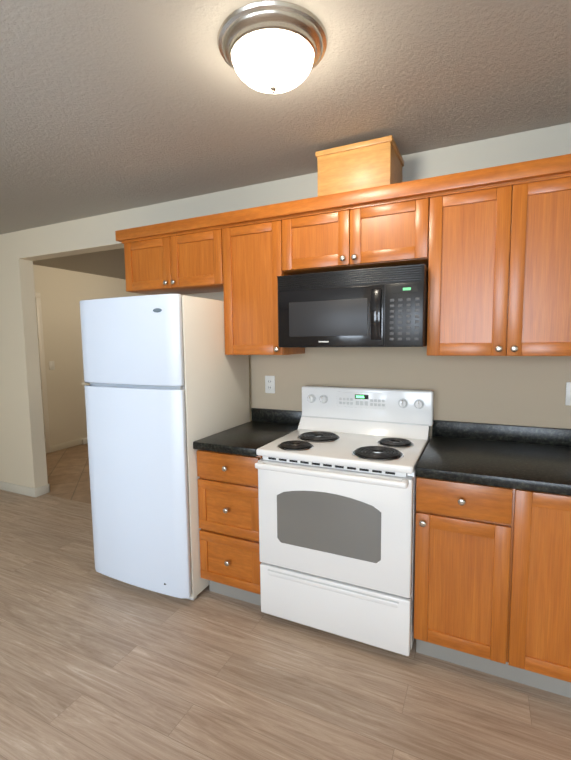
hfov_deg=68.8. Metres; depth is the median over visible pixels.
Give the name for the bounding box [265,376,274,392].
electrical outlet
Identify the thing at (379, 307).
microwave
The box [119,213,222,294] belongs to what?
upper cabinet
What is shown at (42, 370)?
door
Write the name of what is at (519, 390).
backsplash
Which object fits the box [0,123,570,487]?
wall
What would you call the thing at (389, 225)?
upper cabinet
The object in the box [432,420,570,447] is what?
backsplash
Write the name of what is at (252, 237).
upper cabinet
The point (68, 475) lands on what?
floor
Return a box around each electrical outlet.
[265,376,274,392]
[565,382,570,405]
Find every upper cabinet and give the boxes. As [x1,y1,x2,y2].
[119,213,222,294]
[219,203,304,354]
[283,177,430,274]
[423,154,570,355]
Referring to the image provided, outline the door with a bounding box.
[35,292,50,452]
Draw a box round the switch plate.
[49,361,54,369]
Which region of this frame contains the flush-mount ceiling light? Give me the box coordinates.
[217,0,327,93]
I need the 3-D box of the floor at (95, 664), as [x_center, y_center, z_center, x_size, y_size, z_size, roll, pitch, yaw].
[-1.151,1.434,0.741,7.200,0.060,4.990,2,6,25]
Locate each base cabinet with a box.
[193,408,301,605]
[414,476,537,685]
[530,492,570,697]
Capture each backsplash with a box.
[250,346,570,436]
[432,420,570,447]
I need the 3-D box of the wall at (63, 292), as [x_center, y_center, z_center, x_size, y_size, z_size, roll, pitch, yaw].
[-2.788,-0.347,6.425,0.120,2.460,4.070,2,6,25]
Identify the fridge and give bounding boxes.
[80,294,249,599]
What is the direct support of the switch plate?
attached to the wall at (63, 292)
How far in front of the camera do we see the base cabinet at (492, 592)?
1.74 m
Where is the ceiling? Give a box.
[0,0,570,279]
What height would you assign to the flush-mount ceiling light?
0.158 m
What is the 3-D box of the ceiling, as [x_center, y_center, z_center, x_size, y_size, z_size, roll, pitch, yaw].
[-0.484,-1.286,2.549,7.900,0.080,9.500,2,6,25]
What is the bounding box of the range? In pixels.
[255,385,433,655]
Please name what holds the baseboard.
attached to the wall at (63, 292)
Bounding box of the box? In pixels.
[315,135,403,195]
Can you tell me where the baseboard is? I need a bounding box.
[0,437,87,496]
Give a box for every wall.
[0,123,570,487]
[33,264,145,445]
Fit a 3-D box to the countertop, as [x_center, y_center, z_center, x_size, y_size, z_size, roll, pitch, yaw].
[1.383,0.382,1.735,1.532,0.042,0.660,2,6,25]
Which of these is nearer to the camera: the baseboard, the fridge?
the fridge
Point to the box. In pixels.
(376, 162)
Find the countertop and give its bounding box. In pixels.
[415,436,570,495]
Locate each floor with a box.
[0,490,570,759]
[46,443,90,503]
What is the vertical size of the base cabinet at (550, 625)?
0.872 m
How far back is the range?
1.99 m
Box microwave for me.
[277,264,427,347]
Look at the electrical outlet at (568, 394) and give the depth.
2.06 m
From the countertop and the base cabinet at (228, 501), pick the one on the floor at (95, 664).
the base cabinet at (228, 501)
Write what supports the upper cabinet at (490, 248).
attached to the wall at (530, 145)

